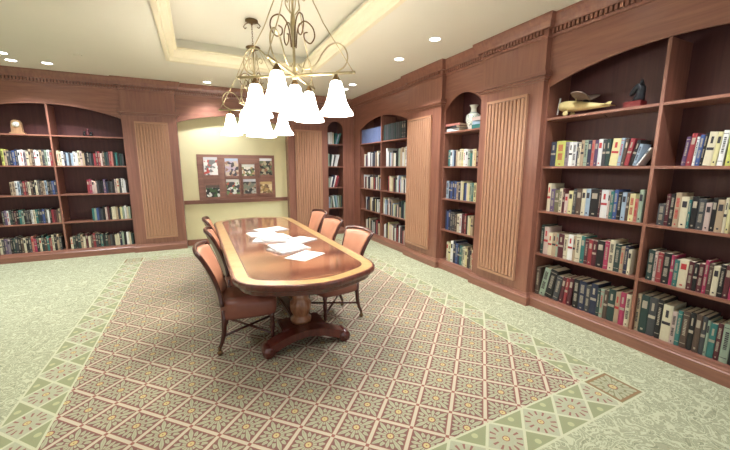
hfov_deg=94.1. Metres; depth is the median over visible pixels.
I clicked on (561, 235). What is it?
book
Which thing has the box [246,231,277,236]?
newspaper
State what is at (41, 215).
book
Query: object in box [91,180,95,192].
book
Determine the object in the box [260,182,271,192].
magazine
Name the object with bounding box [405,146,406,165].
book
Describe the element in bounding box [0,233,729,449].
floor
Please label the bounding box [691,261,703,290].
book
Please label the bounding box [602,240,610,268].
book
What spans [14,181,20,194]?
book
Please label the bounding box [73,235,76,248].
book
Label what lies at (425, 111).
fluted pilaster
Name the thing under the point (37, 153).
book
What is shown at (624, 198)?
book
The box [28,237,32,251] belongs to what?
book
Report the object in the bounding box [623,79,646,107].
bust
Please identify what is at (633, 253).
book
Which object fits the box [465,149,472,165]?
book
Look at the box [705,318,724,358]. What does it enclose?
book
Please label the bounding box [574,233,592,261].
book
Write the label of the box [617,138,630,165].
book
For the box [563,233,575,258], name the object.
book
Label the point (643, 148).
book
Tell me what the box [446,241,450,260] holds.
book
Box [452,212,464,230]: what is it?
book
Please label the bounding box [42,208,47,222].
book
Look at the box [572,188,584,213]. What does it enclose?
book
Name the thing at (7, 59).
recessed light
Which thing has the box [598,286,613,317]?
book
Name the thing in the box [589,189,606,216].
book
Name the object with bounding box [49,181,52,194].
book
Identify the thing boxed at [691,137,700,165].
book
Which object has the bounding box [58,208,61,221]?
book
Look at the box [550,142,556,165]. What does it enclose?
book
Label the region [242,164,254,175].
magazine
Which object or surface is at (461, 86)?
bookcase
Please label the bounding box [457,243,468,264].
book
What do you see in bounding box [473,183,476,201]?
book
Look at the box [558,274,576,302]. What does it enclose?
book
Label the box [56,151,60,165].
book
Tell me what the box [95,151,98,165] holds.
book
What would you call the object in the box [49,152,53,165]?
book
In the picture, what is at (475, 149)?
book
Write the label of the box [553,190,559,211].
book
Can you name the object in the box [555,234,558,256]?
book
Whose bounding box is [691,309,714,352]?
book
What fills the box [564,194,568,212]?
book
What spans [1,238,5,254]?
book
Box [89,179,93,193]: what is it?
book
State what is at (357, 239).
dining chair
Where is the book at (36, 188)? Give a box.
[34,180,38,194]
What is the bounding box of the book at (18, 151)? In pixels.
[17,150,21,164]
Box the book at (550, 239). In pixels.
[547,231,559,254]
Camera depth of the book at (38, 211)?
5.79 m
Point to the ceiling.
(112, 37)
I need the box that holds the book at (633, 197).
[627,193,639,221]
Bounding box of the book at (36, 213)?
[35,209,38,223]
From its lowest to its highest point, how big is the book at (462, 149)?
0.242 m
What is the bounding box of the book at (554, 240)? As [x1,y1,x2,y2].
[551,231,566,255]
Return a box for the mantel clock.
[9,120,26,133]
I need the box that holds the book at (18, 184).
[17,182,20,194]
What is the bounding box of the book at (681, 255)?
[668,253,685,284]
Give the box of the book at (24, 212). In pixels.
[23,211,26,223]
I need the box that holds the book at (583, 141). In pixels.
[579,140,584,165]
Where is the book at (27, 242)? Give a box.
[26,237,29,252]
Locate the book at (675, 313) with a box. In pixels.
[668,307,684,343]
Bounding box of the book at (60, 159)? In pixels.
[58,152,62,165]
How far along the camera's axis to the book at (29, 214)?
5.74 m
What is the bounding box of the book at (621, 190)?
[612,189,630,218]
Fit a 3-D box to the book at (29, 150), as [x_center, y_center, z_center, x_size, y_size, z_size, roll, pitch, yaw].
[-5.587,-1.134,5.704,0.032,0.266,0.192,-5,11,-26]
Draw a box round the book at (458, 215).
[457,213,462,231]
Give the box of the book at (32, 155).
[30,151,34,165]
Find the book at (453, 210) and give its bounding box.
[448,209,461,229]
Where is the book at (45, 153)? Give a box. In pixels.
[44,150,47,165]
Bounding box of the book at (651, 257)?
[645,247,666,279]
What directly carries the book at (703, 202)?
on the bookcase at (680, 49)
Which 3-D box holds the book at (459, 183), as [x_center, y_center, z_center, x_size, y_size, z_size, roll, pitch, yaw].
[1.464,-0.500,5.037,0.178,0.247,0.042,-5,11,-26]
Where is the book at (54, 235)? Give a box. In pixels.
[53,233,57,249]
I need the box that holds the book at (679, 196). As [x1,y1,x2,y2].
[672,192,693,226]
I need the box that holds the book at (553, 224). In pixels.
[540,223,557,252]
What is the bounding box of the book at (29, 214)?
[28,210,31,223]
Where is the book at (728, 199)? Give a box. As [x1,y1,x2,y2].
[721,198,729,232]
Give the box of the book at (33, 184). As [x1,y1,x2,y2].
[32,182,35,194]
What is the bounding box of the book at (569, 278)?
[562,275,578,303]
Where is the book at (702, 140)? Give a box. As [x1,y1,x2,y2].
[694,135,705,165]
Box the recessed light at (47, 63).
[40,61,54,64]
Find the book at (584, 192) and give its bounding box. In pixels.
[580,188,593,214]
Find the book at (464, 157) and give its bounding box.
[463,149,465,165]
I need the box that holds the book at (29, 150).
[27,149,32,165]
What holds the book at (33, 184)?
on the bookcase at (54, 118)
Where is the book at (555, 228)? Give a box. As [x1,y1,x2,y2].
[543,225,561,253]
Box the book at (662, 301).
[653,295,677,338]
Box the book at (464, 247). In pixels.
[463,245,472,265]
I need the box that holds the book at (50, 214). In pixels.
[49,208,53,222]
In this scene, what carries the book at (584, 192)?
on the bookcase at (680, 49)
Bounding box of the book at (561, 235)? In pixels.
[557,232,572,257]
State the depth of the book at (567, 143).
3.51 m
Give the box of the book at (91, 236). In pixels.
[90,234,93,246]
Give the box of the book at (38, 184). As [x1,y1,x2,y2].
[36,180,42,194]
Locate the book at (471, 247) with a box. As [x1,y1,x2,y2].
[470,247,472,268]
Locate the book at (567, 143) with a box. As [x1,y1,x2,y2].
[564,142,569,165]
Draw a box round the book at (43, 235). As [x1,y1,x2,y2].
[41,233,47,250]
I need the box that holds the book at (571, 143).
[568,142,573,165]
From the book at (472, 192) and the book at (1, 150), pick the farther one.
the book at (1, 150)
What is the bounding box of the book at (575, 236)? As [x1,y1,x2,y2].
[571,235,576,260]
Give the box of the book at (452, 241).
[450,239,461,261]
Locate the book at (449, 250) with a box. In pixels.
[448,243,450,260]
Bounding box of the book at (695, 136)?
[685,133,705,165]
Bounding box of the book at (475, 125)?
[472,124,479,128]
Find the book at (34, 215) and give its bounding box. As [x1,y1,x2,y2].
[32,210,36,223]
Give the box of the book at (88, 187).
[86,180,90,193]
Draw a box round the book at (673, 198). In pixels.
[667,193,676,225]
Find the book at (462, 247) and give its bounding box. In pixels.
[461,247,462,265]
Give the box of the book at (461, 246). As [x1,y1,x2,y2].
[459,244,470,264]
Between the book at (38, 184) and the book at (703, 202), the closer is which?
the book at (703, 202)
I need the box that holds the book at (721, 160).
[716,130,729,165]
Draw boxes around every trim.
[0,65,352,108]
[150,0,405,77]
[184,197,287,204]
[352,0,655,108]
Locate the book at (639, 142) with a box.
[629,140,650,165]
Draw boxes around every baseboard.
[0,227,348,263]
[371,234,729,388]
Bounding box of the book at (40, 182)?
[39,181,43,194]
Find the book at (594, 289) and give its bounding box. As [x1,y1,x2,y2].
[588,280,610,314]
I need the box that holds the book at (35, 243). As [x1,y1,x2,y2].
[33,238,37,251]
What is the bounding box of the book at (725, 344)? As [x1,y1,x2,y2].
[718,322,729,363]
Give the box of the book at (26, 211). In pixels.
[25,209,31,223]
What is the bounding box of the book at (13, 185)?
[12,182,15,195]
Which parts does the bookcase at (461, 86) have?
panel, shelf, shelf, shelf, shelf, shelf, panel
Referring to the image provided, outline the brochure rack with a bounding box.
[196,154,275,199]
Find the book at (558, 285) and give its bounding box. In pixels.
[552,273,571,300]
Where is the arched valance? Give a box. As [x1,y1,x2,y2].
[175,95,279,124]
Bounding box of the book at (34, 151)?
[33,150,37,165]
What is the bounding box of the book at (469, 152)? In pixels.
[468,151,472,165]
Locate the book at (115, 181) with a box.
[114,179,117,192]
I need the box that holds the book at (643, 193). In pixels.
[636,189,647,222]
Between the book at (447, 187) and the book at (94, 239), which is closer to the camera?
the book at (447, 187)
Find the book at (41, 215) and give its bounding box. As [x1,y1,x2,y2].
[39,210,43,222]
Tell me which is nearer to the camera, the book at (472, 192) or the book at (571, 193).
the book at (571, 193)
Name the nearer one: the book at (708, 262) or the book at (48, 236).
the book at (708, 262)
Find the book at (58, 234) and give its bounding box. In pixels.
[56,233,61,249]
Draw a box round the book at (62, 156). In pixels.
[61,151,64,165]
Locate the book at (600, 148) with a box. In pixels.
[596,139,604,165]
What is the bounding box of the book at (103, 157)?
[102,151,105,165]
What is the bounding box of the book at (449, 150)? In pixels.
[448,150,450,165]
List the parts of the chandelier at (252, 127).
arm, lamp shade, suspension rod, suspension rod, lamp shade, plate, stem, lamp shade, lamp shade, lamp shade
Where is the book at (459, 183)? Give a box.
[458,183,460,199]
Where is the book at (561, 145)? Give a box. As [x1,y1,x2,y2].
[555,141,576,165]
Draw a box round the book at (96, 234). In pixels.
[95,232,98,246]
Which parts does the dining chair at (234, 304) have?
frame, backrest, leg, seat, leg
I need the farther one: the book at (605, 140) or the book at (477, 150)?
the book at (477, 150)
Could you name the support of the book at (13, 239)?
on the bookcase at (54, 118)
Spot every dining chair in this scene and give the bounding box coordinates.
[192,240,276,355]
[202,216,224,277]
[203,226,234,286]
[308,209,326,231]
[309,225,373,322]
[320,215,343,240]
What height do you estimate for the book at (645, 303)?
0.345 m
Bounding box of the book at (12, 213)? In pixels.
[11,209,17,224]
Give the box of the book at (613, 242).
[607,238,627,270]
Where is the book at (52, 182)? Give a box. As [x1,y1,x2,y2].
[51,181,54,193]
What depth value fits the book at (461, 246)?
5.08 m
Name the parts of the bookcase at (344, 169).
panel, panel, shelf, panel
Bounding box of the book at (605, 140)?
[601,139,607,165]
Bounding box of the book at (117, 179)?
[116,178,119,192]
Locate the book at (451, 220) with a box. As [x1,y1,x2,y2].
[450,211,462,230]
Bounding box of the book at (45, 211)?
[44,209,47,222]
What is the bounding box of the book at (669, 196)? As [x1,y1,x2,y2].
[663,193,675,225]
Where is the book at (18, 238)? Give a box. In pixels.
[17,236,24,252]
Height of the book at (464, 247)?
0.300 m
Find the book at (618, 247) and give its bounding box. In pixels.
[612,242,632,271]
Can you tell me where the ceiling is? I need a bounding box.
[0,0,580,98]
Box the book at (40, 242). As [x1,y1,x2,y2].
[39,238,42,251]
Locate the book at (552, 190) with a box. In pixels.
[550,188,559,211]
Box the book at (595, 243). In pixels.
[591,239,602,265]
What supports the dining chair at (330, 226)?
on the floor
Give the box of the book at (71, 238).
[70,236,73,248]
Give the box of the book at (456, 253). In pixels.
[455,242,466,263]
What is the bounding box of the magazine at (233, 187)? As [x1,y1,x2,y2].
[226,179,239,193]
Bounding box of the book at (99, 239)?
[98,232,101,246]
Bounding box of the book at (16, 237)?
[14,235,21,252]
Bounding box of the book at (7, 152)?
[6,151,10,164]
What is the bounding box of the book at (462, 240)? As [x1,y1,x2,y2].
[453,239,467,262]
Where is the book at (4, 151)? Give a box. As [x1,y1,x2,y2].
[3,150,7,164]
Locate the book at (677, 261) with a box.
[671,257,684,286]
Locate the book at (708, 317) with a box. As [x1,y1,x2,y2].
[697,311,720,354]
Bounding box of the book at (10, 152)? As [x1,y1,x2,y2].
[9,151,13,164]
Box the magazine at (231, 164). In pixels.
[224,158,238,175]
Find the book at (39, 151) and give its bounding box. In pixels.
[38,150,42,165]
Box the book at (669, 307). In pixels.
[659,300,686,341]
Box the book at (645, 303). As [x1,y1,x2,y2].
[637,290,663,333]
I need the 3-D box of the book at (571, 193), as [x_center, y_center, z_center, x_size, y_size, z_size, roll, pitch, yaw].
[2.201,-0.241,3.557,0.171,0.236,0.047,-5,11,-26]
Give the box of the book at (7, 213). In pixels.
[6,210,10,224]
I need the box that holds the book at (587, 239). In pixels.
[583,237,596,263]
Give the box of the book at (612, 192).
[608,191,614,218]
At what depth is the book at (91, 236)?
6.16 m
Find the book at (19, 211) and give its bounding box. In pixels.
[18,209,24,223]
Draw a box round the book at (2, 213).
[1,211,5,224]
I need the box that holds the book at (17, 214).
[16,211,19,224]
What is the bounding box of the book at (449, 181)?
[448,181,452,198]
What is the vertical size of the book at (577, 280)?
0.306 m
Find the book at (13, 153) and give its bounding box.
[11,151,15,164]
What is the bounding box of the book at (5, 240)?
[4,237,11,253]
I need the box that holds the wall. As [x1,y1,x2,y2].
[177,117,287,239]
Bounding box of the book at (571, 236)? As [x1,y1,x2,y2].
[567,233,579,259]
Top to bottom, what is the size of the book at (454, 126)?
0.035 m
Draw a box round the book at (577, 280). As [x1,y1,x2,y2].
[572,276,592,307]
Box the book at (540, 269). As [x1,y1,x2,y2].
[535,264,553,293]
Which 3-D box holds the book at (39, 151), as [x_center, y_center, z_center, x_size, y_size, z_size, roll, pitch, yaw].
[-5.465,-1.139,5.760,0.032,0.258,0.186,-5,11,-26]
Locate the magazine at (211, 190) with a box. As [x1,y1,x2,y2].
[206,185,219,196]
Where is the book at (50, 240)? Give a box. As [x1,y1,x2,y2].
[49,237,52,250]
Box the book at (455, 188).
[454,181,460,198]
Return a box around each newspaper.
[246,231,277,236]
[252,237,287,242]
[254,226,287,231]
[256,233,291,240]
[266,246,310,253]
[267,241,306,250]
[284,236,316,242]
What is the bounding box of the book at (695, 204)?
[688,196,709,228]
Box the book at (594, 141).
[590,140,595,165]
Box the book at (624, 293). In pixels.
[617,289,632,324]
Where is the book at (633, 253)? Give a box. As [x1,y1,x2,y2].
[626,248,638,274]
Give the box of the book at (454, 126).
[447,125,466,128]
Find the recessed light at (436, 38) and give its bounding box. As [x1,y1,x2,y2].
[428,36,441,41]
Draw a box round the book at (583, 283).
[577,278,598,310]
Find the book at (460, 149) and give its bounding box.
[459,149,461,165]
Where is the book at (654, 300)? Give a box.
[645,292,669,336]
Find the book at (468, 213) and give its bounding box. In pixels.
[464,213,474,233]
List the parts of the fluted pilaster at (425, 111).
reeded panel, capital moulding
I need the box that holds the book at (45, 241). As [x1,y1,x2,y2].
[44,237,47,250]
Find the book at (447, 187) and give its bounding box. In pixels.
[446,181,448,197]
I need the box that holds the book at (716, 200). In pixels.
[708,197,728,231]
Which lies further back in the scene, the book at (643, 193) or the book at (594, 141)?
the book at (594, 141)
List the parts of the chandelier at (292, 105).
suspension rod, lamp shade, arm, suspension rod, lamp shade, arm, stem, lamp shade, suspension rod, arm, lamp shade, arm, suspension rod, lamp shade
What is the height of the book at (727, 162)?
0.243 m
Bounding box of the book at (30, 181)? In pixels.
[29,180,33,194]
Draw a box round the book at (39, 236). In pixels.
[36,235,40,251]
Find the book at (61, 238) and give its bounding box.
[59,235,65,249]
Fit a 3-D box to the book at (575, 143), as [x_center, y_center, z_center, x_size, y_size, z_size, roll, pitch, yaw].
[2.199,-0.726,3.483,0.173,0.239,0.040,-5,11,-26]
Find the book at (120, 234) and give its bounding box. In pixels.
[119,231,122,244]
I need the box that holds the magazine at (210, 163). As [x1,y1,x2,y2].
[203,157,217,174]
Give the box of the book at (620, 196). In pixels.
[616,191,633,219]
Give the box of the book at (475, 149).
[474,149,475,165]
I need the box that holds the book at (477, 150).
[476,149,478,165]
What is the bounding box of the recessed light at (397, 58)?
[393,57,404,60]
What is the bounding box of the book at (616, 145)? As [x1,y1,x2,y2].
[609,138,621,165]
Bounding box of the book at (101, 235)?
[100,233,103,246]
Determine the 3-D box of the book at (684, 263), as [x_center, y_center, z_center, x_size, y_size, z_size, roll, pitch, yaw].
[2.632,0.388,2.772,0.168,0.233,0.057,-5,11,-26]
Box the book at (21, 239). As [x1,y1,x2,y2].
[20,237,24,252]
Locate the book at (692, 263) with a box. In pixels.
[685,259,703,289]
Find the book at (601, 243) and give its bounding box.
[595,239,611,267]
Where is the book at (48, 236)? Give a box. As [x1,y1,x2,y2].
[46,235,50,250]
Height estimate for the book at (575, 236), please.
0.265 m
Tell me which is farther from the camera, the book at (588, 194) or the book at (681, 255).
the book at (588, 194)
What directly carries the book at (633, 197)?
on the bookcase at (680, 49)
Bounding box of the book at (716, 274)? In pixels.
[709,263,723,295]
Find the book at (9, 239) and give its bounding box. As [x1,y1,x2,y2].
[7,238,11,253]
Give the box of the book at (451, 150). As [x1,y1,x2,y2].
[450,150,452,165]
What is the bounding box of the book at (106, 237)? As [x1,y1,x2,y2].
[105,232,108,245]
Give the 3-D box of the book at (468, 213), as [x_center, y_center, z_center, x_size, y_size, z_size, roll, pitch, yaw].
[1.549,-0.023,4.983,0.214,0.296,0.030,-5,11,-26]
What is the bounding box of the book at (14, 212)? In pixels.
[13,210,17,224]
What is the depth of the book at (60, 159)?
5.79 m
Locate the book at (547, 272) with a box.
[539,265,561,295]
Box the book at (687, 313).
[678,306,700,347]
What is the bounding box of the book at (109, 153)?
[108,151,111,165]
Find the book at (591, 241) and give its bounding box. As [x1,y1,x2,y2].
[587,238,600,264]
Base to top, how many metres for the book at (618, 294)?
0.302 m
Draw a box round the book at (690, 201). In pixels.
[685,200,692,227]
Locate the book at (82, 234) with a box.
[80,233,84,247]
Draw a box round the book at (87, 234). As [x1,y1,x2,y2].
[85,232,89,247]
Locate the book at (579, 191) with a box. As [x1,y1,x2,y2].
[575,188,588,214]
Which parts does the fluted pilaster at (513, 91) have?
reeded panel, capital moulding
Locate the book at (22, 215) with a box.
[21,210,24,223]
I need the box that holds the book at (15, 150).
[14,149,18,164]
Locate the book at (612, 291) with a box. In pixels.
[606,285,628,321]
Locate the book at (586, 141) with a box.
[583,140,589,165]
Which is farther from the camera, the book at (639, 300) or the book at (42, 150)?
the book at (42, 150)
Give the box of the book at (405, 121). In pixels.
[404,120,406,137]
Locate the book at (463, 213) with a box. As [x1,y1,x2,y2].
[459,213,464,232]
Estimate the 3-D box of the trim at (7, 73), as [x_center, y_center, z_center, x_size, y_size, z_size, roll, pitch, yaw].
[-3.560,-2.526,6.252,7.433,0.202,0.160,-5,11,-26]
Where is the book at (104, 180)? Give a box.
[103,179,106,192]
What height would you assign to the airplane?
0.262 m
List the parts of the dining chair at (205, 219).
frame, backrest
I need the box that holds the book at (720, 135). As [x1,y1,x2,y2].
[710,132,723,165]
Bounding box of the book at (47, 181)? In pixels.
[46,180,51,194]
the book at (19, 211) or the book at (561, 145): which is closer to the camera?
the book at (561, 145)
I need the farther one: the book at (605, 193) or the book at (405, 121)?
the book at (405, 121)
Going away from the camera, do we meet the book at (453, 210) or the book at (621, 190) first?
the book at (621, 190)
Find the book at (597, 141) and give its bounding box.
[593,140,598,165]
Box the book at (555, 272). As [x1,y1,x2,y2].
[544,266,571,298]
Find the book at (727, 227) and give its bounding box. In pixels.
[724,204,729,232]
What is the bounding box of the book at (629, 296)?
[623,292,632,326]
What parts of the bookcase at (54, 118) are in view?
shelf, shelf, shelf, shelf, shelf, shelf, shelf, shelf, shelf, panel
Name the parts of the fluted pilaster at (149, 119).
capital moulding, reeded panel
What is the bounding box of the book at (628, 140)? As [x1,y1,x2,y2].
[620,138,630,165]
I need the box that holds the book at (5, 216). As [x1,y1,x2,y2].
[3,210,8,224]
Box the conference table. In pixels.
[214,217,374,358]
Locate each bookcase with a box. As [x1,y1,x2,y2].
[0,80,135,254]
[327,109,353,226]
[354,90,408,244]
[439,63,482,269]
[530,0,729,366]
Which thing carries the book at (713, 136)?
on the bookcase at (680, 49)
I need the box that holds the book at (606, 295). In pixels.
[602,289,608,318]
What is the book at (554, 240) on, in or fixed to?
on the bookcase at (680, 49)
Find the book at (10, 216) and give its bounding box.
[8,210,12,224]
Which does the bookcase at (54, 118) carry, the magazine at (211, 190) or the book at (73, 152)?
the book at (73, 152)
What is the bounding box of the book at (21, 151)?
[20,150,26,165]
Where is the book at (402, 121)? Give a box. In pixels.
[402,121,403,137]
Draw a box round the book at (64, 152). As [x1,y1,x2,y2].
[63,151,67,165]
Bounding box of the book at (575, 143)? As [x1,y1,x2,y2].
[571,142,581,165]
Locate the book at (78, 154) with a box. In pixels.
[77,150,80,165]
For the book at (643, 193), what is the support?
on the bookcase at (680, 49)
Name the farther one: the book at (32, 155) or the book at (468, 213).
the book at (32, 155)
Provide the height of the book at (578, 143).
0.223 m
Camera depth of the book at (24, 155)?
5.60 m
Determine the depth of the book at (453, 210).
5.24 m
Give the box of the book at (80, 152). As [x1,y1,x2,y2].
[79,151,83,165]
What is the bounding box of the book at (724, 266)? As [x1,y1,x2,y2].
[716,262,729,297]
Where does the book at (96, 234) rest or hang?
on the bookcase at (54, 118)
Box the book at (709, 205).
[702,202,712,230]
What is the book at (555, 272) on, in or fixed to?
on the bookcase at (680, 49)
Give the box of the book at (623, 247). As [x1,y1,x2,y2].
[618,246,625,272]
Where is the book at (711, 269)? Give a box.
[705,261,723,294]
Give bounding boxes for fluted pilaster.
[117,89,187,244]
[285,106,329,228]
[404,76,446,257]
[472,37,552,292]
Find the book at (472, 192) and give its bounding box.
[471,183,473,201]
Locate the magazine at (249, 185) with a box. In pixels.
[243,179,255,193]
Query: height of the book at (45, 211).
0.234 m
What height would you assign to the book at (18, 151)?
0.245 m
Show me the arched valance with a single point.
(188, 107)
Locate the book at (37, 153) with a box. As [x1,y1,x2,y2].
[36,152,40,165]
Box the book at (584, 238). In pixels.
[579,234,596,262]
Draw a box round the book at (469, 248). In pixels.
[466,247,470,267]
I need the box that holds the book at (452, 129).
[447,128,467,131]
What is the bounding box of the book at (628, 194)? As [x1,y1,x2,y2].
[624,192,639,220]
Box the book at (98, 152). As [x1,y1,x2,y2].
[97,151,101,165]
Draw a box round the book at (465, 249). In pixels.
[464,249,466,266]
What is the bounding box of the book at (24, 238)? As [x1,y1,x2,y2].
[23,236,29,252]
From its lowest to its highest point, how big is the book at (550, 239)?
0.249 m
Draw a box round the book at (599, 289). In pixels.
[595,285,609,315]
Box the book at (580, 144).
[577,143,581,165]
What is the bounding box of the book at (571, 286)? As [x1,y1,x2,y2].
[566,275,584,305]
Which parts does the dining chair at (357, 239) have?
leg, seat, backrest, frame, leg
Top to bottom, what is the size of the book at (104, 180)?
0.245 m
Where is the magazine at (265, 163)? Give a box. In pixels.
[259,158,271,174]
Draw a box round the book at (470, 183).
[469,183,471,200]
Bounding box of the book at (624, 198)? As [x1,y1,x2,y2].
[620,192,633,219]
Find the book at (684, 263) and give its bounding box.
[676,257,698,288]
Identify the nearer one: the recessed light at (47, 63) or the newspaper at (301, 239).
the newspaper at (301, 239)
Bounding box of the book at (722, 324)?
[712,318,729,360]
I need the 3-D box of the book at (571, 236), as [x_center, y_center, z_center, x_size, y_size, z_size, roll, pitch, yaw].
[2.231,0.229,3.598,0.194,0.268,0.053,-5,11,-26]
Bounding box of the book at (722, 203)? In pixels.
[713,199,726,232]
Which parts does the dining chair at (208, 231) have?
backrest, seat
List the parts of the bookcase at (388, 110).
panel, shelf, shelf, shelf, panel, shelf, shelf, shelf, shelf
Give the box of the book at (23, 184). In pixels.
[22,181,25,194]
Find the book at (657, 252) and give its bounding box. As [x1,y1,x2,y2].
[652,249,667,280]
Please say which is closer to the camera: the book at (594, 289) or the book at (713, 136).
the book at (713, 136)
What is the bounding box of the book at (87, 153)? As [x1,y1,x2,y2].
[86,152,90,165]
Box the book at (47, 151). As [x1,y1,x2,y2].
[46,150,51,165]
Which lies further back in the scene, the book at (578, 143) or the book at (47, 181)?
the book at (47, 181)
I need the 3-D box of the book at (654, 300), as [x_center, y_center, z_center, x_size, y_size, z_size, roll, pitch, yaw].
[2.594,0.789,2.999,0.241,0.345,0.058,-5,11,-26]
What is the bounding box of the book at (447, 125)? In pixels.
[446,123,466,126]
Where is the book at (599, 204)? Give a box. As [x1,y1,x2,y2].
[597,190,601,216]
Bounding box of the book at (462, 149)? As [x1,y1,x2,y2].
[461,149,463,165]
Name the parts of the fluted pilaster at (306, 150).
reeded panel, capital moulding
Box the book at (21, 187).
[19,182,23,194]
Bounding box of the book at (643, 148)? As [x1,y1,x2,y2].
[633,144,650,165]
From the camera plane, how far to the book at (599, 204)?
3.26 m
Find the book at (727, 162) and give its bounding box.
[725,139,729,165]
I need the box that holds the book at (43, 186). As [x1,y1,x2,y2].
[42,181,45,194]
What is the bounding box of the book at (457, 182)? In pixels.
[456,182,460,199]
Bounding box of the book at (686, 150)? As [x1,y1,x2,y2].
[681,137,691,165]
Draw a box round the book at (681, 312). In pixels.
[673,306,692,345]
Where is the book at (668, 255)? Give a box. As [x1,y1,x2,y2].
[660,250,682,283]
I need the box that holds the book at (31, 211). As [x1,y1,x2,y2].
[30,209,34,223]
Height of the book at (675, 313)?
0.278 m
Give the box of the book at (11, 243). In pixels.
[10,240,14,253]
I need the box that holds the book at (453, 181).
[452,181,454,198]
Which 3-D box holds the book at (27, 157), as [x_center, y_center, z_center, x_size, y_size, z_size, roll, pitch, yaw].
[-5.611,-1.110,5.680,0.032,0.226,0.164,-5,11,-26]
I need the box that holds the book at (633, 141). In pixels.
[624,138,645,165]
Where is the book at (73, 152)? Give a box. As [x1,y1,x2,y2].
[72,151,76,165]
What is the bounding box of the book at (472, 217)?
[470,215,474,235]
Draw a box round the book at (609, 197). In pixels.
[606,191,610,217]
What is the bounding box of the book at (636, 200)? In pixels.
[633,199,638,221]
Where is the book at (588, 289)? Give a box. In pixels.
[584,284,591,312]
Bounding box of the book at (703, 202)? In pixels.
[695,198,713,229]
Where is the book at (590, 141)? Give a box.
[586,140,592,165]
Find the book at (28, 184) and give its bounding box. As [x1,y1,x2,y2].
[27,182,30,194]
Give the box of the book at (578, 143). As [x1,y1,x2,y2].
[575,143,579,165]
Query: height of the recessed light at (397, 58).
0.005 m
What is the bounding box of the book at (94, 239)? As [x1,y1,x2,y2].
[92,232,96,246]
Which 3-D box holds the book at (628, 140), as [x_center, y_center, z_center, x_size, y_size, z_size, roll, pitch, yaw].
[2.401,-0.658,3.078,0.174,0.241,0.051,-5,11,-26]
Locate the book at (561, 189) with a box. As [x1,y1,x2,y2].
[558,188,562,212]
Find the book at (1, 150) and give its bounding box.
[0,149,7,164]
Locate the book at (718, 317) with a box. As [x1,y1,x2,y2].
[702,316,722,355]
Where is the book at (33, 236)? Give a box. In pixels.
[30,234,37,251]
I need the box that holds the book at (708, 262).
[701,258,720,293]
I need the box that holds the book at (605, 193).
[599,189,614,217]
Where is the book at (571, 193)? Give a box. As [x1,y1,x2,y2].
[567,191,573,213]
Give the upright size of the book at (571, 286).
0.304 m
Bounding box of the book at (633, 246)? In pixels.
[622,244,639,273]
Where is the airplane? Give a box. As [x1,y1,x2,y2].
[557,91,614,116]
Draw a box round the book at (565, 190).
[561,188,576,212]
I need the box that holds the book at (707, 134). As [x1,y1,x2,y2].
[699,133,709,165]
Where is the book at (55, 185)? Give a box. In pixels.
[53,180,57,193]
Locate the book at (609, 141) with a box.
[604,139,613,165]
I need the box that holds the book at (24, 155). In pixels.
[23,152,28,165]
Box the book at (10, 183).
[9,182,13,195]
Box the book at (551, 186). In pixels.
[546,183,563,210]
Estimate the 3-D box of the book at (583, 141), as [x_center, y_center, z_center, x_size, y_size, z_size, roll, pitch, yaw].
[2.238,-0.721,3.415,0.183,0.253,0.031,-5,11,-26]
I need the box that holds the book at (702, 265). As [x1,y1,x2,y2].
[695,262,705,292]
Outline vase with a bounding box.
[466,104,480,128]
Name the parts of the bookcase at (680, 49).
panel, shelf, shelf, shelf, shelf, shelf, shelf, shelf, shelf, shelf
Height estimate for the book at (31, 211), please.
0.231 m
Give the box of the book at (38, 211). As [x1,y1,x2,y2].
[37,209,41,222]
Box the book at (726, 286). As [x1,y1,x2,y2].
[721,265,729,298]
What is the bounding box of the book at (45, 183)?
[44,180,47,194]
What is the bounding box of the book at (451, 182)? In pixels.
[450,182,452,198]
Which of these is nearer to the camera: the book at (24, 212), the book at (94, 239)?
the book at (24, 212)
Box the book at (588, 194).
[584,188,597,215]
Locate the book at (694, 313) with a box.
[685,307,708,350]
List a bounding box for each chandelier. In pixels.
[218,18,293,137]
[237,0,355,122]
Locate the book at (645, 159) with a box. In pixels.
[637,148,652,165]
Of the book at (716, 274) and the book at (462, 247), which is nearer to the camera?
the book at (716, 274)
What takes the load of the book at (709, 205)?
on the bookcase at (680, 49)
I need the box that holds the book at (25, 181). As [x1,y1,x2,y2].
[24,180,29,194]
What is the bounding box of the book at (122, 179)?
[121,178,124,192]
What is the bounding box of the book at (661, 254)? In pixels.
[655,250,670,282]
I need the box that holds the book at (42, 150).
[41,149,45,165]
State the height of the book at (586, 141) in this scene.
0.251 m
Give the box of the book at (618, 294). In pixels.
[613,288,629,322]
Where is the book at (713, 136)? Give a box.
[702,131,718,165]
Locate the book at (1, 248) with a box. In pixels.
[0,238,4,254]
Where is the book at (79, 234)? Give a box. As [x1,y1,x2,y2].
[77,232,82,247]
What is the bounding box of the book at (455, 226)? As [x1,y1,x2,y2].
[454,214,456,231]
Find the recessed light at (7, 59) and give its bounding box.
[3,58,18,61]
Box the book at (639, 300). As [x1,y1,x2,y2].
[633,289,653,330]
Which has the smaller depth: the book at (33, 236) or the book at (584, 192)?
the book at (584, 192)
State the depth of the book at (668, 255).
2.83 m
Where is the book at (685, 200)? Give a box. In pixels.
[678,196,694,227]
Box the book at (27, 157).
[25,152,30,165]
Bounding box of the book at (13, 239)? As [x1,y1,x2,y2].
[12,238,16,253]
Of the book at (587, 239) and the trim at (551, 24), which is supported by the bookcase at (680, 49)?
the book at (587, 239)
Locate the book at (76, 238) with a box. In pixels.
[75,236,78,248]
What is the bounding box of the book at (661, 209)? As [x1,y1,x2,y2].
[656,203,665,224]
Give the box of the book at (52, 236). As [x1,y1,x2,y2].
[51,233,55,250]
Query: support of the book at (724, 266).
on the bookcase at (680, 49)

